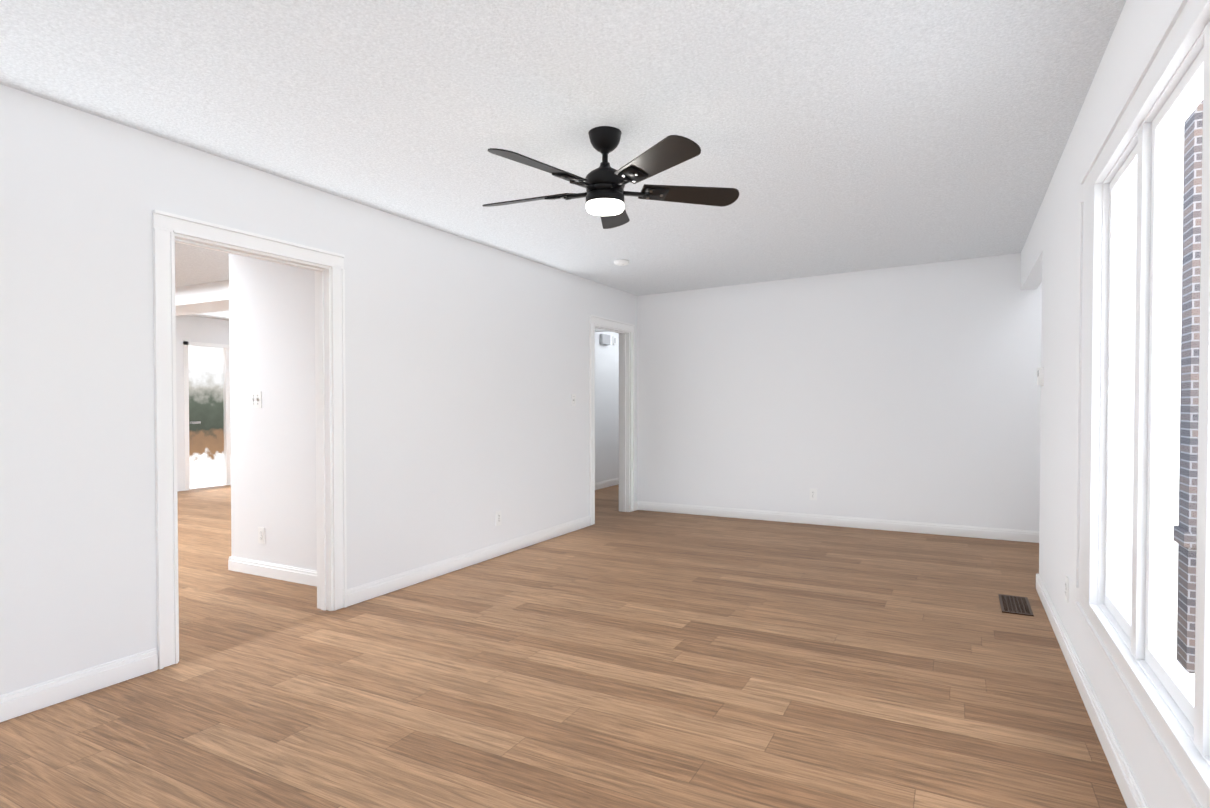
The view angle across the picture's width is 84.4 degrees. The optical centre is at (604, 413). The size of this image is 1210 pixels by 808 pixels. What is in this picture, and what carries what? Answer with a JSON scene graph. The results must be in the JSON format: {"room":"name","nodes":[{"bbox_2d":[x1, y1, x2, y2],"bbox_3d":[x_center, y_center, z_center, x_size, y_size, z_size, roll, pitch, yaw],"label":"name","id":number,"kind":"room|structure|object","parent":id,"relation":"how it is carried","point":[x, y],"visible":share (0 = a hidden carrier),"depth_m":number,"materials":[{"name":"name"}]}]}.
{"room":"empty living room","nodes":[
{"label":"empty living room","id":0,"kind":"room"},
{"bbox_2d":[176,315,229,490],"bbox_3d":[-7.087,-0.296,7.094,0.120,2.800,8.970,1,1,28],"label":"wall","id":1,"kind":"structure","parent":0,"point":[200,329],"depth_m":9.28,"materials":[{"name":"white paint"}]},
{"bbox_2d":[183,341,230,490],"bbox_3d":[-5.585,0.017,9.886,0.130,2.080,1.300,1,1,28],"label":"door frame","id":2,"kind":"structure","parent":1,"relation":"attached to","point":[226,403],"depth_m":9.81,"materials":[{"name":"white paint"}]},
{"bbox_2d":[188,346,230,485],"bbox_3d":[-5.638,0.017,9.914,0.010,2.000,1.200,1,1,28],"label":"glass door","id":3,"kind":"structure","parent":1,"relation":"attached to","point":[206,441],"depth_m":9.66,"materials":[{"name":"clear glass"}]},
{"bbox_2d":[245,257,316,570],"bbox_3d":[-2.025,-0.254,4.559,1.120,2.800,0.120,1,1,28],"label":"wall","id":4,"kind":"structure","parent":0,"point":[272,359],"depth_m":4.61,"materials":[{"name":"white paint"}]},
{"bbox_2d":[250,391,261,407],"bbox_3d":[-2.473,-0.102,4.720,0.116,0.115,0.018,1,1,28],"label":"light switch","id":5,"kind":"object","parent":4,"relation":"attached to","point":[255,399],"visible":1,"depth_m":4.72,"materials":[{"name":"white plastic"}]},
{"bbox_2d":[258,527,264,543],"bbox_3d":[-2.427,0.858,4.716,0.070,0.115,0.010,1,1,28],"label":"outlet","id":6,"kind":"object","parent":4,"relation":"attached to","point":[261,535],"visible":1,"depth_m":4.71,"materials":[{"name":"white plastic"}]},
{"bbox_2d":[228,556,316,586],"bbox_3d":[-2.144,1.096,4.566,1.316,0.100,0.017,1,1,28],"label":"baseboard","id":7,"kind":"structure","parent":4,"relation":"attached to","point":[280,572],"depth_m":4.65,"materials":[{"name":"white paint"}]},
{"bbox_2d":[0,84,636,694],"bbox_3d":[-0.932,-0.266,5.298,0.120,2.800,11.790,1,1,28],"label":"wall","id":8,"kind":"structure","parent":0,"point":[466,372],"depth_m":3.13,"materials":[{"name":"white paint"}]},
{"bbox_2d":[152,209,346,668],"bbox_3d":[-1.863,0.113,3.546,0.162,2.099,1.060,1,1,28],"label":"door frame","id":9,"kind":"structure","parent":8,"relation":"attached to","point":[169,230],"depth_m":3.48,"materials":[{"name":"white paint"}]},
{"bbox_2d":[0,501,637,721],"bbox_3d":[-1.599,1.107,3.915,0.016,0.100,8.440,1,1,28],"label":"baseboard","id":10,"kind":"structure","parent":8,"relation":"attached to","point":[22,701],"depth_m":3.01,"materials":[{"name":"white paint"}]},
{"bbox_2d":[496,511,500,525],"bbox_3d":[-0.850,0.833,5.335,0.010,0.115,0.070,1,1,28],"label":"outlet","id":11,"kind":"object","parent":8,"relation":"attached to","point":[498,518],"visible":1,"depth_m":5.33,"materials":[{"name":"white plastic"}]},
{"bbox_2d":[571,394,575,405],"bbox_3d":[-0.294,-0.134,6.360,0.018,0.115,0.070,1,1,28],"label":"light switch","id":12,"kind":"object","parent":8,"relation":"attached to","point":[573,399],"visible":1,"depth_m":6.36,"materials":[{"name":"white plastic"}]},
{"bbox_2d":[589,314,634,524],"bbox_3d":[0.026,0.054,7.116,0.162,2.099,1.008,1,1,28],"label":"door frame","id":13,"kind":"structure","parent":8,"relation":"attached to","point":[625,331],"depth_m":7.46,"materials":[{"name":"white paint"}]},
{"bbox_2d":[229,253,618,558],"bbox_3d":[-0.985,-0.311,7.968,0.190,2.800,7.120,1,1,28],"label":"wall","id":14,"kind":"structure","parent":0,"point":[606,356],"depth_m":4.86,"materials":[{"name":"white paint"}]},
{"bbox_2d":[600,334,609,344],"bbox_3d":[0.000,-1.067,9.561,0.050,0.140,0.240,1,1,28],"label":"door chime","id":15,"kind":"object","parent":14,"relation":"attached to","point":[604,339],"visible":1,"depth_m":9.52,"materials":[{"name":"grey plastic"}]},
{"bbox_2d":[595,478,618,489],"bbox_3d":[-0.894,1.040,7.942,0.016,0.100,6.880,1,1,28],"label":"baseboard","id":16,"kind":"structure","parent":14,"relation":"attached to","point":[607,483],"depth_m":9.66,"materials":[{"name":"white paint"}]},
{"bbox_2d":[612,336,615,344],"bbox_3d":[0.137,-1.082,9.850,0.022,0.120,0.080,1,1,28],"label":"sensor","id":17,"kind":"object","parent":14,"relation":"attached to","point":[613,340],"visible":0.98,"depth_m":9.82,"materials":[{"name":"white plastic"}]},
{"bbox_2d":[0,0,1125,319],"bbox_3d":[-2.011,-1.519,5.848,10.240,0.413,11.790,1,1,28],"label":"ceiling","id":18,"kind":"structure","parent":0,"point":[836,136],"depth_m":2.86,"materials":[{"name":"white paint"}]},
{"bbox_2d":[175,280,228,315],"bbox_3d":[-4.237,-1.243,7.172,4.830,0.190,0.500,1,1,28],"label":"beam","id":19,"kind":"structure","parent":18,"relation":"attached to","point":[202,298],"depth_m":6.91,"materials":[{"name":"white paint"}]},
{"bbox_2d":[482,126,738,228],"bbox_3d":[-0.043,-1.132,3.142,1.242,0.372,1.272,1,1,28],"label":"fan","id":20,"kind":"object","parent":18,"relation":"hanging from","point":[604,184],"visible":1,"depth_m":3.06,"materials":[{"name":"black metal"}]},
{"bbox_2d":[614,259,628,265],"bbox_3d":[0.142,-1.315,5.816,0.136,0.038,0.136,1,1,28],"label":"smoke detector","id":21,"kind":"object","parent":18,"relation":"attached to","point":[621,262],"visible":1,"depth_m":5.77,"materials":[{"name":"white plastic"}]},
{"bbox_2d":[0,484,1126,807],"bbox_3d":[-1.830,1.175,5.797,10.650,0.100,11.790,1,1,28],"label":"floor","id":22,"kind":"structure","parent":0,"point":[612,656],"depth_m":2.85,"materials":[{"name":"brown wood"}]},
{"bbox_2d":[998,594,1033,615],"bbox_3d":[2.477,1.151,4.033,0.156,0.007,0.400,1,1,28],"label":"floor vent","id":23,"kind":"object","parent":22,"relation":"in","point":[1011,604],"visible":1,"depth_m":4.01,"materials":[{"name":"brown metal"}]},
{"bbox_2d":[637,253,1041,530],"bbox_3d":[2.273,-0.289,6.685,4.250,2.800,0.120,1,1,28],"label":"wall","id":24,"kind":"structure","parent":0,"point":[910,393],"depth_m":6.54,"materials":[{"name":"white paint"}]},
{"bbox_2d":[810,489,816,499],"bbox_3d":[2.097,0.810,6.724,0.070,0.115,0.010,1,1,28],"label":"outlet","id":25,"kind":"object","parent":24,"relation":"attached to","point":[813,494],"visible":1,"depth_m":6.72,"materials":[{"name":"white plastic"}]},
{"bbox_2d":[637,501,1038,542],"bbox_3d":[2.188,1.061,6.676,4.130,0.100,0.016,1,1,28],"label":"baseboard","id":26,"kind":"structure","parent":24,"relation":"attached to","point":[953,530],"depth_m":6.55,"materials":[{"name":"white paint"}]},
{"bbox_2d":[1020,201,1042,289],"bbox_3d":[3.304,-1.370,5.076,0.120,0.585,1.730,1,1,28],"label":"header beam","id":27,"kind":"structure","parent":0,"point":[1031,264],"depth_m":5.05,"materials":[{"name":"white paint"}]},
{"bbox_2d":[1039,0,1202,807],"bbox_3d":[1.302,-0.200,1.311,0.120,2.800,6.830,1,1,28],"label":"wall","id":28,"kind":"structure","parent":0,"point":[1138,29],"depth_m":3.01,"materials":[{"name":"white paint"}]},
{"bbox_2d":[1037,367,1043,385],"bbox_3d":[2.783,-0.239,4.267,0.026,0.120,0.100,1,1,28],"label":"thermostat","id":29,"kind":"object","parent":28,"relation":"attached to","point":[1040,376],"visible":1,"depth_m":4.23,"materials":[{"name":"white plastic"}]},
{"bbox_2d":[1065,575,1068,602],"bbox_3d":[2.239,0.848,3.238,0.010,0.115,0.070,1,1,28],"label":"outlet","id":30,"kind":"object","parent":28,"relation":"attached to","point":[1067,588],"visible":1,"depth_m":3.22,"materials":[{"name":"white plastic"}]},
{"bbox_2d":[1036,574,1148,807],"bbox_3d":[1.334,1.149,1.394,0.152,0.100,6.726,1,1,28],"label":"baseboard","id":31,"kind":"structure","parent":28,"relation":"attached to","point":[1131,793],"depth_m":2.48,"materials":[{"name":"white paint"}]},
{"bbox_2d":[1075,0,1209,807],"bbox_3d":[1.026,-0.052,0.872,0.105,1.805,4.400,1,1,28],"label":"window","id":32,"kind":"structure","parent":28,"relation":"in","point":[1171,704],"depth_m":1.95,"materials":[{"name":"white paint"}]},
{"bbox_3d":[3.402,-0.257,4.714,0.410,2.800,2.310,1,1,28],"label":"wall","id":33,"kind":"structure","parent":0,"visible":0},
{"bbox_2d":[1170,130,1178,651],"bbox_3d":[3.434,-0.247,4.753,0.430,3.020,2.450,1,1,28],"label":"window frame","id":34,"kind":"structure","parent":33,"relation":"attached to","point":[1174,390],"depth_m":3.57,"materials":[{"name":"white plastic"}]},
{"label":"outside","id":35,"kind":"structure","parent":0,"visible":0},
{"bbox_2d":[1173,100,1202,673],"bbox_3d":[5.654,-0.583,6.261,0.400,6.000,0.400,1,1,28],"label":"brick pier","id":36,"kind":"structure","parent":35,"point":[1184,649],"depth_m":6.23,"materials":[{"name":"grey brick"}]}
]}

